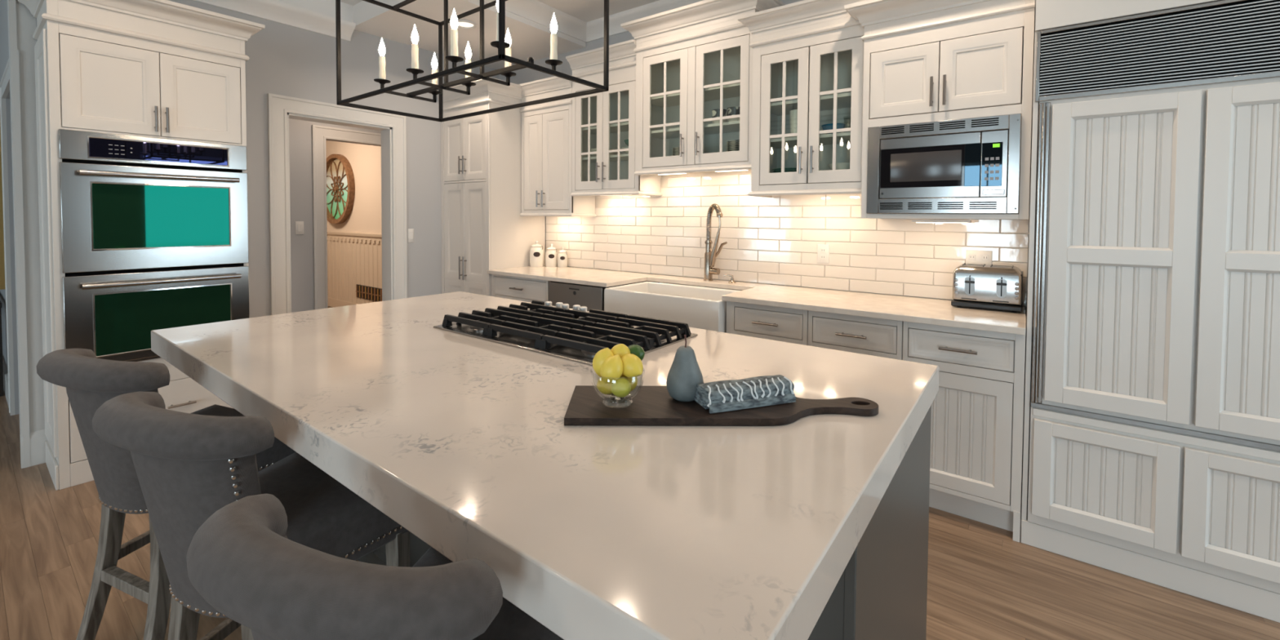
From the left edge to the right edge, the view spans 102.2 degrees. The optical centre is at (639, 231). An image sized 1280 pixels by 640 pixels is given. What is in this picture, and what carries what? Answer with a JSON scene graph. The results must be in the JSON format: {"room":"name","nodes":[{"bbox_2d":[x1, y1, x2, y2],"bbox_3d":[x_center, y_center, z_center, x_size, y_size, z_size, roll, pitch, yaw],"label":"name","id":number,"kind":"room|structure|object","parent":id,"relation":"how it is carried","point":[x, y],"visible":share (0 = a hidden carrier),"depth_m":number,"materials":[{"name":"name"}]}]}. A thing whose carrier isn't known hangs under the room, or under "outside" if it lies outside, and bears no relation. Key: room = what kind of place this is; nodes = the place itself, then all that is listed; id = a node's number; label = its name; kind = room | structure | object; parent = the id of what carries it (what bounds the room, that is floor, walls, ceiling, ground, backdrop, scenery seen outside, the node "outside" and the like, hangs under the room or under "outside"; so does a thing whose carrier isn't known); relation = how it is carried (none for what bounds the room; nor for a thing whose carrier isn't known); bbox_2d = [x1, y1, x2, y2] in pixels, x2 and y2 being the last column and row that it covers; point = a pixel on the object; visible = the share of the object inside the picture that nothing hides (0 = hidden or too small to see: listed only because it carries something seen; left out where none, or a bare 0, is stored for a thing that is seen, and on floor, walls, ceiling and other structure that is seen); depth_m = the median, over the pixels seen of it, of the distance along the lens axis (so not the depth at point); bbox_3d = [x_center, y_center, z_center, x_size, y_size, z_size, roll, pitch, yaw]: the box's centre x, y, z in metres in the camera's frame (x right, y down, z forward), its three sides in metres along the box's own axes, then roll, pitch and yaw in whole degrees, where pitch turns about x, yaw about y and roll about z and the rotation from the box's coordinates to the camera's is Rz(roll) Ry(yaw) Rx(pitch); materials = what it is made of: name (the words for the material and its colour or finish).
{"room":"kitchen","nodes":[
{"label":"kitchen","id":0,"kind":"room"},
{"bbox_2d":[0,0,19,414],"bbox_3d":[-5.126,-0.281,4.206,4.540,2.980,0.120,2,2,37],"label":"wall","id":1,"kind":"structure","parent":0,"point":[4,46],"depth_m":3.47,"materials":[{"name":"grey paint"}]},
{"bbox_2d":[0,122,5,289],"bbox_3d":[-5.362,-0.320,4.275,1.680,1.450,0.050,2,2,37],"label":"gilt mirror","id":2,"kind":"object","parent":1,"relation":"attached to","point":[2,233],"visible":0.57,"depth_m":3.79,"materials":[{"name":"gold metal"}]},
{"bbox_2d":[2,356,8,407],"bbox_3d":[-5.648,1.116,4.547,3.360,0.160,0.018,2,2,37],"label":"baseboard","id":3,"kind":"structure","parent":1,"relation":"attached to","point":[5,370],"depth_m":3.83,"materials":[{"name":"white paint"}]},
{"bbox_2d":[0,48,30,467],"bbox_3d":[-3.790,0.139,3.120,1.280,2.220,0.022,2,2,37],"label":"trim","id":4,"kind":"structure","parent":1,"relation":"attached to","point":[5,82],"depth_m":2.76,"materials":[{"name":"white paint"}]},
{"bbox_2d":[7,0,44,463],"bbox_3d":[-3.307,-0.229,2.783,0.080,2.980,0.092,2,2,37],"label":"door frame","id":5,"kind":"object","parent":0,"point":[25,21],"visible":0.56,"depth_m":2.77,"materials":[{"name":"white paint"}]},
{"bbox_2d":[35,0,498,317],"bbox_3d":[-2.392,-0.260,4.039,0.150,2.980,3.017,2,2,37],"label":"wall","id":6,"kind":"structure","parent":0,"point":[285,60],"depth_m":3.96,"materials":[{"name":"grey paint"}]},
{"bbox_2d":[8,0,22,436],"bbox_3d":[-3.290,-0.182,2.729,0.014,2.550,0.024,2,2,37],"label":"trim","id":7,"kind":"structure","parent":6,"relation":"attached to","point":[11,3],"depth_m":2.71,"materials":[{"name":"white paint"}]},
{"bbox_2d":[20,429,47,468],"bbox_3d":[-3.278,1.172,2.793,0.018,0.180,0.095,2,2,37],"label":"baseboard","id":8,"kind":"structure","parent":6,"relation":"attached to","point":[37,438],"depth_m":2.79,"materials":[{"name":"white paint"}]},
{"bbox_2d":[193,0,355,41],"bbox_3d":[-2.709,-1.532,3.362,0.100,0.120,1.603,2,2,37],"label":"trim","id":9,"kind":"structure","parent":6,"relation":"attached to","point":[276,11],"depth_m":3.66,"materials":[{"name":"white paint"}]},
{"bbox_2d":[278,0,353,22],"bbox_3d":[-2.725,-1.653,3.371,0.060,0.160,1.603,2,2,37],"label":"trim","id":10,"kind":"structure","parent":6,"relation":"attached to","point":[325,6],"depth_m":3.84,"materials":[{"name":"white paint"}]},
{"bbox_2d":[267,93,407,315],"bbox_3d":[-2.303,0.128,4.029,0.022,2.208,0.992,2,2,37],"label":"trim","id":11,"kind":"structure","parent":6,"relation":"attached to","point":[278,105],"depth_m":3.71,"materials":[{"name":"white paint"}]},
{"bbox_2d":[407,228,413,242],"bbox_3d":[-1.980,0.032,4.463,0.009,0.118,0.053,2,2,37],"label":"light switch","id":12,"kind":"object","parent":6,"relation":"attached to","point":[410,231],"visible":1,"depth_m":4.46,"materials":[{"name":"white plastic"}]},
{"bbox_2d":[288,118,381,312],"bbox_3d":[-3.186,-0.100,4.928,0.120,2.600,3.360,2,2,37],"label":"wall","id":13,"kind":"structure","parent":0,"point":[300,131],"depth_m":4.85,"materials":[{"name":"grey paint"}]},
{"bbox_2d":[295,221,303,234],"bbox_3d":[-3.182,-0.037,4.826,0.009,0.120,0.070,2,2,37],"label":"light switch","id":14,"kind":"object","parent":13,"relation":"attached to","point":[299,224],"visible":1,"depth_m":4.82,"materials":[{"name":"white plastic"}]},
{"bbox_2d":[311,124,381,309],"bbox_3d":[-2.797,0.083,5.334,0.022,2.215,1.040,2,2,37],"label":"trim","id":15,"kind":"structure","parent":13,"relation":"attached to","point":[319,133],"depth_m":4.96,"materials":[{"name":"white paint"}]},
{"bbox_2d":[325,140,382,304],"bbox_3d":[-3.732,-0.166,7.069,3.330,2.600,0.134,2,2,37],"label":"wall","id":16,"kind":"structure","parent":0,"point":[350,264],"depth_m":7.10,"materials":[{"name":"beige paint"}]},
{"bbox_2d":[326,154,355,223],"bbox_3d":[-4.371,-0.615,7.426,1.000,1.000,0.073,2,2,37],"label":"window","id":17,"kind":"structure","parent":16,"relation":"in","point":[340,184],"depth_m":7.39,"materials":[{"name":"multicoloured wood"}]},
{"bbox_2d":[328,297,357,307],"bbox_3d":[-3.749,1.071,7.034,3.200,0.130,0.020,2,2,37],"label":"baseboard","id":18,"kind":"structure","parent":16,"relation":"attached to","point":[332,303],"depth_m":7.51,"materials":[{"name":"beige paint"}]},
{"bbox_2d":[327,231,382,240],"bbox_3d":[-3.751,0.062,6.995,3.200,0.088,0.045,2,2,37],"label":"trim","id":19,"kind":"structure","parent":16,"relation":"attached to","point":[376,237],"depth_m":7.11,"materials":[{"name":"beige paint"}]},
{"bbox_2d":[327,237,382,244],"bbox_3d":[-3.759,0.126,7.003,3.060,0.040,0.016,2,2,37],"label":"trim","id":20,"kind":"structure","parent":16,"relation":"attached to","point":[330,238],"depth_m":7.11,"materials":[{"name":"beige paint"}]},
{"bbox_2d":[355,284,382,302],"bbox_3d":[-3.644,0.824,6.933,0.720,0.180,0.016,2,2,37],"label":"air vent","id":21,"kind":"object","parent":16,"relation":"in","point":[371,293],"visible":0.91,"depth_m":6.92,"materials":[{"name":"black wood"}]},
{"bbox_2d":[353,0,586,69],"bbox_3d":[-1.366,-1.669,4.236,1.190,0.160,1.414,2,2,37],"label":"ceiling","id":22,"kind":"structure","parent":0,"point":[529,38],"depth_m":4.05,"materials":[{"name":"white paint"}]},
{"bbox_2d":[457,19,476,29],"bbox_3d":[-1.327,-1.574,3.917,0.172,0.012,0.172,2,2,37],"label":"recessed light","id":23,"kind":"object","parent":22,"relation":"in","point":[464,24],"visible":0.84,"depth_m":3.92,"materials":[{"name":"white paint"}]},
{"bbox_2d":[340,0,659,22],"bbox_3d":[-2.571,-1.727,1.144,12.240,0.120,8.080,2,2,37],"label":"ceiling","id":24,"kind":"structure","parent":0,"point":[586,11],"depth_m":3.97,"materials":[{"name":"white paint"}]},
{"bbox_2d":[335,0,608,122],"bbox_3d":[-0.643,-1.082,1.877,1.012,1.184,0.451,2,2,37],"label":"lantern chandelier","id":25,"kind":"object","parent":24,"relation":"hanging from","point":[503,42],"visible":1,"depth_m":1.87,"materials":[{"name":"black metal"}]},
{"bbox_2d":[0,306,1279,639],"bbox_3d":[-2.075,1.351,2.034,12.100,0.120,9.700,2,2,37],"label":"floor","id":26,"kind":"structure","parent":0,"point":[984,584],"depth_m":1.91,"materials":[{"name":"brown wood"}]},
{"bbox_2d":[0,300,4,396],"bbox_3d":[-5.458,0.859,4.132,1.550,0.700,0.398,2,2,37],"label":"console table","id":27,"kind":"object","parent":26,"relation":"on","point":[2,391],"visible":1,"depth_m":3.83,"materials":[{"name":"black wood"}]},
{"bbox_2d":[17,0,265,490],"bbox_3d":[-2.775,0.008,2.939,0.557,2.505,0.945,2,2,37],"label":"tall cabinet","id":28,"kind":"object","parent":26,"relation":"on","point":[154,68],"visible":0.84,"depth_m":2.71,"materials":[{"name":"white paint"}]},
{"bbox_2d":[57,128,249,361],"bbox_3d":[-2.753,0.087,2.934,0.524,1.196,0.758,2,2,37],"label":"double wall oven","id":29,"kind":"object","parent":28,"relation":"in","point":[154,231],"visible":0.83,"depth_m":2.75,"materials":[{"name":"silver metal"}]},
{"bbox_2d":[35,348,295,639],"bbox_3d":[-1.496,0.822,1.649,0.480,0.968,0.520,1,2,22],"label":"counter stool","id":30,"kind":"object","parent":26,"relation":"on","point":[90,381],"visible":0.52,"depth_m":1.49,"materials":[{"name":"grey fabric"}]},
{"bbox_2d":[92,391,409,639],"bbox_3d":[-0.933,0.837,1.267,0.480,0.968,0.520,1,2,22],"label":"counter stool","id":31,"kind":"object","parent":26,"relation":"on","point":[188,467],"visible":0.56,"depth_m":1.09,"materials":[{"name":"grey fabric"}]},
{"bbox_2d":[186,493,564,639],"bbox_3d":[-0.342,0.854,0.822,0.480,0.968,0.520,1,2,22],"label":"counter stool","id":32,"kind":"object","parent":26,"relation":"on","point":[242,561],"visible":0.98,"depth_m":0.58,"materials":[{"name":"grey fabric"}]},
{"bbox_2d":[436,76,545,296],"bbox_3d":[-1.335,-0.021,4.678,0.776,2.480,0.702,2,2,37],"label":"pantry cabinet","id":33,"kind":"object","parent":26,"relation":"on","point":[483,229],"visible":0.7,"depth_m":4.44,"materials":[{"name":"white paint"}]},
{"bbox_2d":[491,274,547,302],"bbox_3d":[-0.800,0.791,4.332,0.684,0.883,0.643,2,2,37],"label":"base cabinet","id":34,"kind":"object","parent":26,"relation":"on","point":[522,289],"visible":0.18,"depth_m":4.09,"materials":[{"name":"white paint"}]},
{"bbox_2d":[487,264,1026,335],"bbox_3d":[0.354,0.365,3.453,3.570,0.030,0.646,2,2,37],"label":"countertop","id":35,"kind":"structure","parent":34,"relation":"on","point":[889,307],"depth_m":2.84,"materials":[{"name":"stone"}]},
{"bbox_2d":[529,240,543,266],"bbox_3d":[-0.919,0.194,4.598,0.126,0.229,0.124,2,2,37],"label":"canister","id":36,"kind":"object","parent":35,"relation":"on","point":[536,251],"visible":1,"depth_m":4.55,"materials":[{"name":"white ceramic"}]},
{"bbox_2d":[545,244,557,266],"bbox_3d":[-0.788,0.207,4.600,0.113,0.204,0.110,2,2,37],"label":"canister","id":37,"kind":"object","parent":35,"relation":"on","point":[551,254],"visible":1,"depth_m":4.56,"materials":[{"name":"white ceramic"}]},
{"bbox_2d":[557,246,567,267],"bbox_3d":[-0.684,0.220,4.569,0.091,0.182,0.088,2,2,37],"label":"canister","id":38,"kind":"object","parent":35,"relation":"on","point":[562,255],"visible":1,"depth_m":4.54,"materials":[{"name":"white ceramic"}]},
{"bbox_2d":[604,281,740,333],"bbox_3d":[0.250,0.514,3.400,0.866,0.264,0.486,2,2,37],"label":"sink","id":39,"kind":"object","parent":35,"relation":"in","point":[697,307],"visible":0.43,"depth_m":3.25,"materials":[{"name":"white ceramic"}]},
{"bbox_2d":[703,203,727,280],"bbox_3d":[0.520,0.075,3.601,0.075,0.544,0.186,-1,2,-39],"label":"faucet","id":40,"kind":"object","parent":35,"relation":"on","point":[710,255],"visible":1,"depth_m":3.62,"materials":[{"name":"silver metal"}]},
{"bbox_2d":[723,274,736,283],"bbox_3d":[0.618,0.319,3.535,0.083,0.060,0.051,0,2,-14],"label":"soap dispenser","id":41,"kind":"object","parent":35,"relation":"on","point":[731,281],"visible":1,"depth_m":3.53,"materials":[{"name":"silver metal"}]},
{"bbox_2d":[951,262,1022,312],"bbox_3d":[1.758,0.276,2.612,0.291,0.215,0.238,2,2,37],"label":"toaster","id":42,"kind":"object","parent":35,"relation":"on","point":[987,286],"visible":1,"depth_m":2.53,"materials":[{"name":"silver metal"}]},
{"bbox_2d":[547,280,658,311],"bbox_3d":[-0.277,0.806,3.950,0.596,0.881,0.625,2,2,37],"label":"dishwasher","id":43,"kind":"object","parent":26,"relation":"on","point":[592,297],"visible":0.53,"depth_m":3.69,"materials":[{"name":"black"}]},
{"bbox_2d":[357,404,931,639],"bbox_3d":[-0.325,0.887,1.965,2.398,0.834,0.884,2,2,37],"label":"kitchen island","id":44,"kind":"object","parent":26,"relation":"on","point":[881,593],"visible":0.03,"depth_m":1.16,"materials":[{"name":"grey paint"}]},
{"bbox_2d":[151,291,938,639],"bbox_3d":[-0.485,0.433,1.780,2.480,0.080,1.353,2,2,37],"label":"island countertop","id":45,"kind":"structure","parent":44,"relation":"on","point":[593,532],"depth_m":0.97,"materials":[{"name":"white stone"}]},
{"bbox_2d":[433,300,697,365],"bbox_3d":[-0.304,0.361,2.006,0.902,0.053,0.540,2,2,37],"label":"gas cooktop","id":46,"kind":"object","parent":45,"relation":"in","point":[577,335],"visible":0.97,"depth_m":1.90,"materials":[{"name":"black metal"}]},
{"bbox_2d":[564,385,878,426],"bbox_3d":[0.194,0.405,1.212,0.716,0.016,0.213,0,2,0],"label":"cutting board","id":47,"kind":"object","parent":45,"relation":"on","point":[653,406],"visible":0.84,"depth_m":1.16,"materials":[{"name":"brown wood"}]},
{"bbox_2d":[591,368,644,404],"bbox_3d":[-0.052,0.357,1.192,0.125,0.078,0.125,2,2,37],"label":"glass bowl","id":48,"kind":"object","parent":47,"relation":"on","point":[607,397],"visible":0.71,"depth_m":1.17,"materials":[{"name":"clear glass"}]},
{"bbox_2d":[592,347,613,377],"bbox_3d":[-0.083,0.301,1.191,0.053,0.070,0.052,2,2,37],"label":"lemon","id":49,"kind":"object","parent":48,"relation":"in","point":[601,356],"visible":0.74,"depth_m":1.17,"materials":[{"name":"yellow food"}]},
{"bbox_2d":[596,377,612,394],"bbox_3d":[-0.073,0.350,1.186,0.048,0.046,0.049,0,2,-22],"label":"lemon","id":50,"kind":"object","parent":48,"relation":"in","point":[606,388],"visible":0.54,"depth_m":1.17,"materials":[{"name":"yellow food"}]},
{"bbox_2d":[600,354,623,383],"bbox_3d":[-0.063,0.310,1.165,0.051,0.062,0.053,2,2,37],"label":"lemon","id":51,"kind":"object","parent":48,"relation":"in","point":[611,369],"visible":1,"depth_m":1.15,"materials":[{"name":"yellow food"}]},
{"bbox_2d":[610,343,630,357],"bbox_3d":[-0.047,0.293,1.212,0.053,0.066,0.052,2,2,37],"label":"lemon","id":52,"kind":"object","parent":48,"relation":"in","point":[621,349],"visible":0.5,"depth_m":1.19,"materials":[{"name":"yellow food"}]},
{"bbox_2d":[611,377,631,397],"bbox_3d":[-0.043,0.352,1.170,0.050,0.045,0.048,1,2,18],"label":"lemon","id":53,"kind":"object","parent":48,"relation":"in","point":[621,388],"visible":0.92,"depth_m":1.15,"materials":[{"name":"yellow food"}]},
{"bbox_2d":[620,374,637,391],"bbox_3d":[-0.029,0.350,1.200,0.047,0.043,0.045,0,2,4],"label":"lemon","id":54,"kind":"object","parent":48,"relation":"in","point":[633,381],"visible":0.38,"depth_m":1.19,"materials":[{"name":"yellow food"}]},
{"bbox_2d":[620,353,643,377],"bbox_3d":[-0.021,0.307,1.183,0.056,0.053,0.057,0,2,-4],"label":"lemon","id":55,"kind":"object","parent":48,"relation":"in","point":[633,364],"visible":0.85,"depth_m":1.16,"materials":[{"name":"yellow food"}]},
{"bbox_2d":[627,344,644,360],"bbox_3d":[-0.013,0.291,1.226,0.050,0.045,0.045,2,2,37],"label":"lime","id":56,"kind":"object","parent":48,"relation":"in","point":[635,349],"visible":0.5,"depth_m":1.21,"materials":[{"name":"green food"}]},
{"bbox_2d":[666,334,703,401],"bbox_3d":[0.107,0.320,1.226,0.089,0.151,0.089,2,2,37],"label":"pear","id":57,"kind":"object","parent":47,"relation":"on","point":[684,375],"visible":0.97,"depth_m":1.20,"materials":[{"name":"blue ceramic"}]},
{"bbox_2d":[693,374,795,413],"bbox_3d":[0.245,0.370,1.203,0.234,0.052,0.082,0,2,-20],"label":"rolled towel","id":58,"kind":"object","parent":47,"relation":"on","point":[721,396],"visible":1,"depth_m":1.17,"materials":[{"name":"blue fabric"}]},
{"bbox_2d":[726,301,808,345],"bbox_3d":[0.857,0.837,3.085,0.472,0.883,0.643,2,2,37],"label":"drawer","id":59,"kind":"object","parent":26,"relation":"on","point":[763,322],"visible":0.26,"depth_m":2.84,"materials":[{"name":"white paint"}]},
{"bbox_2d":[808,310,902,359],"bbox_3d":[1.226,0.848,2.807,0.446,0.883,0.643,2,2,37],"label":"drawer","id":60,"kind":"object","parent":26,"relation":"on","point":[878,337],"visible":0.21,"depth_m":2.56,"materials":[{"name":"white paint"}]},
{"bbox_2d":[902,321,1025,542],"bbox_3d":[1.592,0.858,2.531,0.462,0.883,0.643,2,2,37],"label":"base cabinet","id":61,"kind":"object","parent":26,"relation":"on","point":[977,407],"visible":0.75,"depth_m":2.28,"materials":[{"name":"white paint"}]},
{"bbox_2d":[1020,0,1279,622],"bbox_3d":[2.180,0.018,2.030,1.037,2.600,0.704,2,2,37],"label":"refrigerator surround","id":62,"kind":"object","parent":26,"relation":"on","point":[1049,14],"visible":1,"depth_m":2.00,"materials":[{"name":"white paint"}]},
{"bbox_2d":[1027,0,1279,593],"bbox_3d":[2.162,0.203,2.090,0.930,2.026,0.636,2,2,37],"label":"refrigerator","id":63,"kind":"object","parent":62,"relation":"in","point":[1154,406],"visible":1,"depth_m":1.89,"materials":[{"name":"white wood"}]},
{"bbox_2d":[498,0,1035,482],"bbox_3d":[1.505,-0.207,3.073,7.700,2.980,0.154,2,2,37],"label":"wall","id":64,"kind":"structure","parent":0,"point":[738,211],"depth_m":3.46,"materials":[{"name":"white tile"}]},
{"bbox_2d":[484,0,586,42],"bbox_3d":[-0.780,-1.677,3.941,0.100,0.120,1.180,2,2,37],"label":"trim","id":65,"kind":"structure","parent":64,"relation":"attached to","point":[537,11],"depth_m":4.01,"materials":[{"name":"white paint"}]},
{"bbox_2d":[518,75,596,216],"bbox_3d":[-0.725,-0.696,4.419,0.632,1.128,0.356,2,2,37],"label":"upper cabinet","id":66,"kind":"object","parent":64,"relation":"attached to","point":[546,127],"visible":0.81,"depth_m":4.32,"materials":[{"name":"white paint"}]},
{"bbox_2d":[565,39,662,197],"bbox_3d":[-0.207,-0.831,4.025,0.691,1.100,0.356,2,2,37],"label":"upper cabinet","id":67,"kind":"object","parent":64,"relation":"attached to","point":[602,122],"visible":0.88,"depth_m":3.97,"materials":[{"name":"white paint"}]},
{"bbox_2d":[582,121,628,134],"bbox_3d":[-0.184,-0.818,4.071,0.635,0.018,0.232,2,2,37],"label":"shelf","id":68,"kind":"object","parent":67,"relation":"attached to","point":[624,126],"depth_m":4.11,"materials":[{"name":"white paint"}]},
{"bbox_2d":[582,153,628,162],"bbox_3d":[-0.185,-0.583,4.077,0.635,0.018,0.232,2,2,37],"label":"shelf","id":69,"kind":"object","parent":67,"relation":"attached to","point":[624,157],"depth_m":4.11,"materials":[{"name":"white paint"}]},
{"bbox_2d":[586,0,703,42],"bbox_3d":[0.955,-1.648,3.311,3.630,0.120,0.100,2,2,37],"label":"trim","id":70,"kind":"structure","parent":64,"relation":"attached to","point":[594,28],"depth_m":4.07,"materials":[{"name":"white paint"}]},
{"bbox_2d":[620,0,785,177],"bbox_3d":[0.408,-0.934,3.526,1.070,1.070,0.409,2,2,37],"label":"upper cabinet","id":71,"kind":"object","parent":64,"relation":"attached to","point":[693,60],"visible":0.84,"depth_m":3.46,"materials":[{"name":"white paint"}]},
{"bbox_2d":[657,172,689,175],"bbox_3d":[0.230,-0.421,3.699,0.260,0.017,0.056,2,2,37],"label":"light","id":72,"kind":"object","parent":71,"relation":"attached to","point":[687,172],"visible":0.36,"depth_m":3.69,"materials":[{"name":"white paint"}]},
{"bbox_2d":[650,120,739,139],"bbox_3d":[0.439,-0.705,3.576,0.870,0.018,0.277,2,2,37],"label":"shelf","id":73,"kind":"object","parent":71,"relation":"attached to","point":[729,128],"depth_m":3.59,"materials":[{"name":"white paint"}]},
{"bbox_2d":[650,82,740,107],"bbox_3d":[0.441,-0.945,3.569,0.870,0.018,0.277,2,2,37],"label":"shelf","id":74,"kind":"object","parent":71,"relation":"attached to","point":[731,92],"depth_m":3.59,"materials":[{"name":"white paint"}]},
{"bbox_2d":[711,108,726,123],"bbox_3d":[0.521,-0.754,3.403,0.100,0.092,0.100,1,2,10],"label":"mug","id":75,"kind":"object","parent":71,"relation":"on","point":[716,113],"visible":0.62,"depth_m":3.37,"materials":[{"name":"black ceramic"}]},
{"bbox_2d":[726,106,739,121],"bbox_3d":[0.613,-0.752,3.332,0.105,0.092,0.105,1,2,10],"label":"mug","id":76,"kind":"object","parent":71,"relation":"on","point":[731,110],"visible":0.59,"depth_m":3.29,"materials":[{"name":"black ceramic"}]},
{"bbox_2d":[715,168,751,172],"bbox_3d":[0.605,-0.410,3.416,0.260,0.017,0.056,2,2,37],"label":"light","id":77,"kind":"object","parent":71,"relation":"attached to","point":[747,169],"visible":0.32,"depth_m":3.40,"materials":[{"name":"white paint"}]},
{"bbox_2d":[546,152,1031,306],"bbox_3d":[0.559,-0.049,3.708,3.576,0.785,0.005,2,2,37],"label":"backsplash","id":78,"kind":"structure","parent":64,"relation":"attached to","point":[599,202],"depth_m":3.59,"materials":[{"name":"beige tile"}]},
{"bbox_2d":[737,0,865,197],"bbox_3d":[1.003,-0.750,3.065,0.737,1.071,0.436,2,2,37],"label":"upper cabinet","id":79,"kind":"object","parent":64,"relation":"attached to","point":[808,55],"visible":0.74,"depth_m":2.97,"materials":[{"name":"white paint"}]},
{"bbox_2d":[789,109,797,137],"bbox_3d":[0.938,-0.636,3.060,0.100,0.160,0.098,2,2,37],"label":"tumbler","id":80,"kind":"object","parent":79,"relation":"on","point":[793,113],"visible":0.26,"depth_m":3.03,"materials":[{"name":"white ceramic"}]},
{"bbox_2d":[770,132,850,148],"bbox_3d":[1.054,-0.547,3.094,0.609,0.018,0.312,2,2,37],"label":"shelf","id":81,"kind":"object","parent":79,"relation":"attached to","point":[843,139],"depth_m":3.08,"materials":[{"name":"white paint"}]},
{"bbox_2d":[770,92,851,115],"bbox_3d":[1.056,-0.762,3.088,0.609,0.018,0.312,2,2,37],"label":"shelf","id":82,"kind":"object","parent":79,"relation":"attached to","point":[844,100],"depth_m":3.08,"materials":[{"name":"white paint"}]},
{"bbox_2d":[821,123,845,133],"bbox_3d":[1.111,-0.583,2.968,0.130,0.060,0.130,2,2,37],"label":"bowl","id":83,"kind":"object","parent":79,"relation":"on","point":[839,126],"visible":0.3,"depth_m":2.92,"materials":[{"name":"blue ceramic"}]},
{"bbox_2d":[827,162,849,169],"bbox_3d":[1.162,-0.363,2.960,0.160,0.050,0.160,2,2,37],"label":"bowl","id":84,"kind":"object","parent":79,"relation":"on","point":[842,166],"visible":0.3,"depth_m":2.90,"materials":[{"name":"white ceramic"}]},
{"bbox_3d":[0.904,-0.354,3.167,0.180,0.017,0.180,2,2,37],"label":"plate","id":85,"kind":"object","parent":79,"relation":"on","visible":0},
{"bbox_2d":[772,169,796,172],"bbox_3d":[0.904,-0.365,3.167,0.180,0.017,0.180,2,2,37],"label":"plate","id":86,"kind":"object","parent":85,"relation":"on","point":[776,171],"visible":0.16,"depth_m":3.10,"materials":[{"name":"teal ceramic"}]},
{"bbox_2d":[772,167,796,170],"bbox_3d":[0.904,-0.376,3.167,0.180,0.017,0.180,2,2,37],"label":"plate","id":87,"kind":"object","parent":86,"relation":"on","point":[788,168],"visible":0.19,"depth_m":3.10,"materials":[{"name":"teal ceramic"}]},
{"bbox_2d":[817,244,829,263],"bbox_3d":[1.153,0.138,3.248,0.074,0.119,0.008,2,2,37],"label":"outlet plate","id":88,"kind":"object","parent":64,"relation":"attached to","point":[823,250],"visible":1,"depth_m":3.25,"materials":[{"name":"white plastic"}]},
{"bbox_2d":[820,254,825,259],"bbox_3d":[1.151,0.160,3.246,0.032,0.028,0.002,2,2,37],"label":"receptacle","id":89,"kind":"object","parent":88,"relation":"attached to","point":[822,256],"depth_m":3.25,"materials":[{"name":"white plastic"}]},
{"bbox_2d":[820,248,826,253],"bbox_3d":[1.151,0.117,3.245,0.032,0.028,0.002,2,2,37],"label":"receptacle","id":90,"kind":"object","parent":88,"relation":"attached to","point":[822,250],"depth_m":3.24,"materials":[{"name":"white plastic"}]},
{"bbox_2d":[844,0,1035,219],"bbox_3d":[1.512,-0.616,2.636,0.782,1.098,0.514,2,2,37],"label":"upper cabinet","id":91,"kind":"object","parent":64,"relation":"attached to","point":[925,60],"visible":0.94,"depth_m":2.45,"materials":[{"name":"white paint"}]},
{"bbox_2d":[911,219,971,223],"bbox_3d":[1.541,-0.054,2.644,0.260,0.017,0.056,2,2,37],"label":"light","id":92,"kind":"object","parent":91,"relation":"attached to","point":[964,221],"visible":1,"depth_m":2.62,"materials":[{"name":"white paint"}]},
{"bbox_2d":[866,113,1021,213],"bbox_3d":[1.487,-0.311,2.552,0.634,0.441,0.218,2,2,37],"label":"microwave","id":93,"kind":"object","parent":91,"relation":"in","point":[973,172],"visible":1,"depth_m":2.45,"materials":[{"name":"silver metal"}]},
{"bbox_2d":[965,249,992,265],"bbox_3d":[1.808,0.158,2.755,0.118,0.117,0.008,2,2,37],"label":"outlet plate","id":94,"kind":"object","parent":64,"relation":"attached to","point":[975,257],"visible":0.56,"depth_m":2.75,"materials":[{"name":"white plastic"}]},
{"bbox_2d":[968,254,975,259],"bbox_3d":[1.783,0.136,2.770,0.032,0.028,0.002,2,2,37],"label":"receptacle","id":95,"kind":"object","parent":94,"relation":"attached to","point":[971,256],"depth_m":2.77,"materials":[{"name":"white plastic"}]},
{"bbox_2d":[982,254,989,260],"bbox_3d":[1.830,0.137,2.734,0.032,0.028,0.002,2,2,37],"label":"receptacle","id":96,"kind":"object","parent":94,"relation":"attached to","point":[984,257],"depth_m":2.73,"materials":[{"name":"white plastic"}]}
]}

